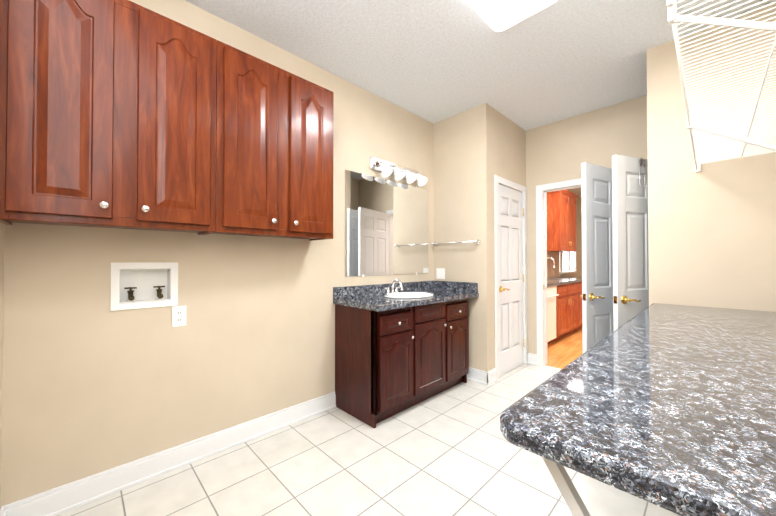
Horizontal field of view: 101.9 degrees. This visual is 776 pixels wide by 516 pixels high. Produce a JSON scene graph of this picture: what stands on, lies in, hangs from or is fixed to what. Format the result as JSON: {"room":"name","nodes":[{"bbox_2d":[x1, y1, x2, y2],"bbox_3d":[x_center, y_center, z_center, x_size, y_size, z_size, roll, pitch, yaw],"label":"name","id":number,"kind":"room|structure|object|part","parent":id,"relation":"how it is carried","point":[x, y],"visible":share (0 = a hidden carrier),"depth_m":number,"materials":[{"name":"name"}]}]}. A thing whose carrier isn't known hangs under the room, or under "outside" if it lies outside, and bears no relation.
{"room":"laundry room","nodes":[
{"label":"laundry room","id":0,"kind":"room"},
{"bbox_2d":[0,222,11,508],"bbox_3d":[-0.882,-0.180,0.464,0.120,2.800,2.520,1,-1,-44],"label":"wall","id":1,"kind":"structure","parent":0,"point":[5,230],"depth_m":1.41,"materials":[{"name":"beige paint"}]},
{"bbox_2d":[8,0,431,503],"bbox_3d":[1.553,-0.132,4.701,9.520,2.800,0.140,1,-1,-44],"label":"wall","id":2,"kind":"structure","parent":0,"point":[90,384],"depth_m":1.89,"materials":[{"name":"beige paint"}]},
{"bbox_2d":[0,0,227,234],"bbox_3d":[-1.313,-0.682,1.589,0.816,1.070,0.327,1,-1,-44],"label":"upper cabinet","id":3,"kind":"object","parent":2,"relation":"attached to","point":[123,114],"depth_m":1.42,"materials":[{"name":"brown wood"}]},
{"bbox_3d":[-1.364,-0.685,1.326,0.312,1.010,0.021,1,-1,-44],"label":"door","id":4,"kind":"part","parent":3,"relation":"part of","materials":[{"name":"brown wood"}]},
{"bbox_3d":[-1.257,-0.234,1.392,0.034,0.034,0.027,1,-1,-44],"label":"knob","id":5,"kind":"part","parent":3,"relation":"part of","materials":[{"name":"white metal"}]},
{"bbox_3d":[-1.152,-0.233,1.494,0.034,0.034,0.027,1,-1,-44],"label":"knob","id":6,"kind":"part","parent":3,"relation":"part of","materials":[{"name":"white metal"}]},
{"bbox_3d":[-1.079,-0.682,1.604,0.312,1.010,0.021,1,-1,-44],"label":"door","id":7,"kind":"part","parent":3,"relation":"part of","materials":[{"name":"brown wood"}]},
{"bbox_2d":[110,262,177,310],"bbox_3d":[-1.385,0.153,1.795,0.300,0.255,0.094,1,-1,-44],"label":"washer outlet box","id":8,"kind":"object","parent":2,"relation":"attached to","point":[140,284],"visible":1,"depth_m":1.80,"materials":[{"name":"white plastic"}]},
{"bbox_2d":[172,305,185,326],"bbox_3d":[-1.242,0.346,1.872,0.072,0.120,0.008,1,-1,-44],"label":"wall outlet plate","id":9,"kind":"object","parent":2,"relation":"attached to","point":[178,315],"visible":1,"depth_m":1.87,"materials":[{"name":"white plastic"}]},
{"bbox_2d":[228,45,333,240],"bbox_3d":[-0.787,-0.676,2.101,0.816,1.070,0.327,1,-1,-44],"label":"upper cabinet","id":10,"kind":"object","parent":2,"relation":"attached to","point":[280,122],"depth_m":1.99,"materials":[{"name":"brown wood"}]},
{"bbox_3d":[-0.808,-0.679,1.867,0.312,1.010,0.021,1,-1,-44],"label":"door","id":11,"kind":"part","parent":10,"relation":"part of","materials":[{"name":"brown wood"}]},
{"bbox_3d":[-0.522,-0.676,2.145,0.312,1.010,0.021,1,-1,-44],"label":"door","id":12,"kind":"part","parent":10,"relation":"part of","materials":[{"name":"brown wood"}]},
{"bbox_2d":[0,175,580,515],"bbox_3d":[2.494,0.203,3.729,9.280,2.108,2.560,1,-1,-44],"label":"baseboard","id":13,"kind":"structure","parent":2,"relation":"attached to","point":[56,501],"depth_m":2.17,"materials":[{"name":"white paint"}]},
{"bbox_2d":[333,280,432,298],"bbox_3d":[0.036,0.301,3.105,1.366,0.100,0.020,1,-1,-44],"label":"backsplash","id":14,"kind":"structure","parent":2,"relation":"attached to","point":[375,289],"depth_m":2.89,"materials":[{"name":"grey stone"}]},
{"bbox_2d":[345,169,427,276],"bbox_3d":[0.038,-0.300,3.122,1.145,0.954,0.010,1,-1,-44],"label":"wall mirror","id":15,"kind":"object","parent":2,"relation":"attached to","point":[386,227],"visible":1,"depth_m":3.04,"materials":[{"name":"clear glass"}]},
{"bbox_2d":[369,156,427,185],"bbox_3d":[0.138,-0.844,3.095,0.680,0.193,0.197,1,-1,-44],"label":"sconce","id":16,"kind":"object","parent":2,"relation":"attached to","point":[387,169],"visible":1,"depth_m":3.05,"materials":[{"name":"white glass"}]},
{"bbox_2d":[57,327,680,515],"bbox_3d":[2.494,1.307,3.717,9.520,0.100,2.800,1,-1,-44],"label":"floor","id":17,"kind":"structure","parent":0,"point":[452,451],"depth_m":1.80,"materials":[{"name":"tile"}]},
{"bbox_2d":[333,299,468,427],"bbox_3d":[0.186,0.817,2.883,1.240,0.858,0.538,1,-1,-44],"label":"base cabinet","id":18,"kind":"object","parent":17,"relation":"on","point":[400,346],"depth_m":2.51,"materials":[{"name":"brown wood"}]},
{"bbox_3d":[0.069,0.497,2.412,0.360,0.140,0.020,1,-1,-44],"label":"drawer","id":19,"kind":"part","parent":18,"relation":"part of","materials":[{"name":"brown wood"}]},
{"bbox_3d":[0.069,0.850,2.408,0.360,0.535,0.020,1,-1,-44],"label":"door","id":20,"kind":"part","parent":18,"relation":"part of","materials":[{"name":"brown wood"}]},
{"bbox_2d":[333,291,478,310],"bbox_3d":[0.228,0.368,2.906,1.366,0.039,0.572,1,-1,-44],"label":"countertop","id":21,"kind":"structure","parent":18,"relation":"on","point":[366,302],"depth_m":2.55,"materials":[{"name":"grey stone"}]},
{"bbox_2d":[381,279,404,294],"bbox_3d":[0.081,0.272,2.997,0.223,0.154,0.166,1,-1,-44],"label":"faucet","id":22,"kind":"object","parent":21,"relation":"on","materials":[{"name":"silver metal"}]},
{"bbox_2d":[381,291,440,298],"bbox_3d":[0.195,0.407,2.879,0.516,0.149,0.396,1,-1,-44],"label":"sink","id":23,"kind":"object","parent":21,"relation":"in","point":[388,294],"depth_m":3.01,"materials":[{"name":"white ceramic"}]},
{"bbox_3d":[0.366,0.833,2.697,0.410,0.575,0.020,1,-1,-44],"label":"door","id":24,"kind":"part","parent":18,"relation":"part of","materials":[{"name":"brown wood"}]},
{"bbox_3d":[0.664,0.504,2.990,0.360,0.140,0.020,1,-1,-44],"label":"drawer","id":25,"kind":"part","parent":18,"relation":"part of","materials":[{"name":"brown wood"}]},
{"bbox_3d":[0.664,0.856,2.986,0.360,0.535,0.020,1,-1,-44],"label":"door","id":26,"kind":"part","parent":18,"relation":"part of","materials":[{"name":"brown wood"}]},
{"bbox_2d":[547,285,558,344],"bbox_3d":[2.054,0.833,4.631,0.675,0.866,0.638,1,-1,-44],"label":"dishwasher","id":27,"kind":"object","parent":17,"relation":"on","point":[552,290],"depth_m":4.49,"materials":[{"name":"white metal"}]},
{"bbox_2d":[559,281,578,338],"bbox_3d":[2.627,0.839,5.188,1.056,0.866,0.638,1,-1,-44],"label":"base cabinet","id":28,"kind":"object","parent":17,"relation":"on","point":[564,307],"depth_m":4.99,"materials":[{"name":"brown wood"}]},
{"bbox_2d":[547,277,581,284],"bbox_3d":[2.979,0.387,5.523,3.280,0.040,0.657,1,-1,-44],"label":"countertop","id":29,"kind":"structure","parent":28,"relation":"on","point":[550,280],"depth_m":5.08,"materials":[{"name":"brown stone"}]},
{"bbox_2d":[579,281,581,327],"bbox_3d":[3.312,0.846,5.854,1.125,0.866,0.638,1,-1,-44],"label":"base cabinet","id":30,"kind":"object","parent":17,"relation":"on","point":[580,282],"depth_m":5.41,"materials":[{"name":"brown wood"}]},
{"bbox_2d":[500,303,775,515],"bbox_3d":[1.301,0.777,1.232,2.436,0.916,0.646,1,-1,-44],"label":"table","id":31,"kind":"object","parent":17,"relation":"on","point":[671,407],"visible":1,"depth_m":0.63,"materials":[{"name":"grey stone"}]},
{"bbox_2d":[432,109,471,367],"bbox_3d":[0.754,-0.146,3.457,0.140,2.800,0.510,1,-1,-44],"label":"wall","id":32,"kind":"structure","parent":0,"point":[451,136],"depth_m":3.41,"materials":[{"name":"beige paint"}]},
{"bbox_2d":[436,268,444,278],"bbox_3d":[0.587,0.175,3.518,0.008,0.120,0.115,1,-1,-44],"label":"switch plate","id":33,"kind":"object","parent":32,"relation":"attached to","point":[440,273],"visible":1,"depth_m":3.52,"materials":[{"name":"white plastic"}]},
{"bbox_2d":[433,280,476,290],"bbox_3d":[0.714,0.304,3.372,0.020,0.100,0.542,1,-1,-44],"label":"backsplash","id":34,"kind":"structure","parent":32,"relation":"attached to","point":[437,285],"depth_m":3.38,"materials":[{"name":"grey stone"}]},
{"bbox_2d":[432,239,480,245],"bbox_3d":[0.707,-0.162,3.349,0.076,0.052,0.572,1,-1,-44],"label":"towel rail","id":35,"kind":"object","parent":32,"relation":"attached to","point":[477,241],"visible":1,"depth_m":3.27,"materials":[{"name":"silver metal"}]},
{"bbox_2d":[185,0,775,196],"bbox_3d":[2.494,-1.593,3.750,9.520,0.100,2.800,1,-1,-44],"label":"ceiling","id":36,"kind":"structure","parent":0,"point":[433,61],"depth_m":2.33,"materials":[{"name":"white paint"}]},
{"bbox_2d":[467,0,556,30],"bbox_3d":[0.728,-1.518,1.821,0.430,0.091,0.430,1,-1,-44],"label":"ceiling light fixture","id":37,"kind":"object","parent":36,"relation":"attached to","point":[498,15],"visible":1,"depth_m":1.87,"materials":[{"name":"white"}]},
{"bbox_2d":[472,103,527,371],"bbox_3d":[1.275,-0.145,3.503,0.950,2.800,0.150,1,-1,-44],"label":"wall","id":38,"kind":"structure","parent":0,"point":[499,145],"depth_m":3.20,"materials":[{"name":"beige paint"}]},
{"bbox_2d":[499,184,524,375],"bbox_3d":[1.389,0.234,3.510,0.660,2.030,0.090,1,-1,-44],"label":"closet door leaf","id":39,"kind":"structure","parent":38,"relation":"in","point":[510,279],"depth_m":3.50,"materials":[{"name":"white paint"}]},
{"bbox_3d":[1.244,0.332,3.344,0.151,0.068,0.056,1,-1,-44],"label":"handle","id":40,"kind":"part","parent":39,"relation":"part of","materials":[{"name":"gold metal"}]},
{"bbox_3d":[1.614,0.232,3.732,0.028,1.640,0.011,1,-1,-44],"label":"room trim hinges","id":41,"kind":"part","parent":39,"relation":"part of","materials":[{"name":"white wood"}]},
{"bbox_2d":[547,251,558,276],"bbox_3d":[2.570,0.111,5.588,2.780,0.505,0.002,1,-1,-44],"label":"backsplash","id":42,"kind":"structure","parent":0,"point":[552,271],"depth_m":6.29,"materials":[{"name":"tile"}]},
{"bbox_2d":[547,190,578,251],"bbox_3d":[3.312,-0.687,6.054,1.080,1.120,0.377,1,-1,-44],"label":"upper cabinet","id":43,"kind":"object","parent":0,"point":[561,220],"visible":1,"depth_m":5.75,"materials":[{"name":"brown wood"}]},
{"bbox_3d":[3.237,-0.655,5.786,0.470,1.030,0.020,1,-1,-44],"label":"door","id":44,"kind":"part","parent":43,"relation":"part of","materials":[{"name":"brown wood"}]},
{"bbox_3d":[3.581,-0.651,6.121,0.470,1.030,0.020,1,-1,-44],"label":"door","id":45,"kind":"part","parent":43,"relation":"part of","materials":[{"name":"brown wood"}]},
{"bbox_2d":[560,251,576,273],"bbox_3d":[3.976,-0.307,6.931,1.000,1.280,0.044,1,-1,-44],"label":"window shutters","id":46,"kind":"object","parent":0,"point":[567,262],"visible":0.4,"depth_m":6.89,"materials":[{"name":"white"}]},
{"bbox_2d":[528,96,643,353],"bbox_3d":[2.132,-0.147,3.395,0.130,2.800,2.520,1,-1,-44],"label":"wall","id":47,"kind":"structure","parent":0,"point":[557,150],"depth_m":3.47,"materials":[{"name":"beige paint"}]},
{"bbox_2d":[580,162,612,352],"bbox_3d":[1.991,0.226,2.804,0.858,2.030,0.146,0,-1,-29],"label":"door leaf","id":48,"kind":"structure","parent":47,"relation":"in","point":[597,259],"depth_m":2.67,"materials":[{"name":"white paint"}]},
{"bbox_3d":[1.701,0.324,2.643,0.195,0.068,0.146,0,-1,-29],"label":"handle","id":49,"kind":"part","parent":48,"relation":"part of","materials":[{"name":"gold metal"}]},
{"bbox_2d":[644,3,775,311],"bbox_3d":[2.200,-0.161,2.150,0.110,2.800,0.640,1,-1,-44],"label":"wall","id":50,"kind":"structure","parent":0,"point":[712,229],"depth_m":2.12,"materials":[{"name":"beige paint"}]},
{"bbox_2d":[612,155,648,331],"bbox_3d":[2.106,0.221,2.531,0.768,2.033,0.165,0,-1,-19],"label":"door leaf","id":51,"kind":"structure","parent":50,"relation":"in","point":[630,298],"depth_m":2.45,"materials":[{"name":"white paint"}]},
{"bbox_3d":[1.832,0.322,2.445,0.195,0.068,0.146,0,-1,-19],"label":"handle","id":52,"kind":"part","parent":51,"relation":"part of","materials":[{"name":"gold metal"}]},
{"bbox_2d":[666,0,775,171],"bbox_3d":[1.542,-0.490,1.317,1.992,0.340,0.417,1,-1,-44],"label":"wire shelf","id":53,"kind":"object","parent":50,"relation":"attached to","point":[674,17],"visible":1,"depth_m":1.16,"materials":[{"name":"white metal"}]}
]}

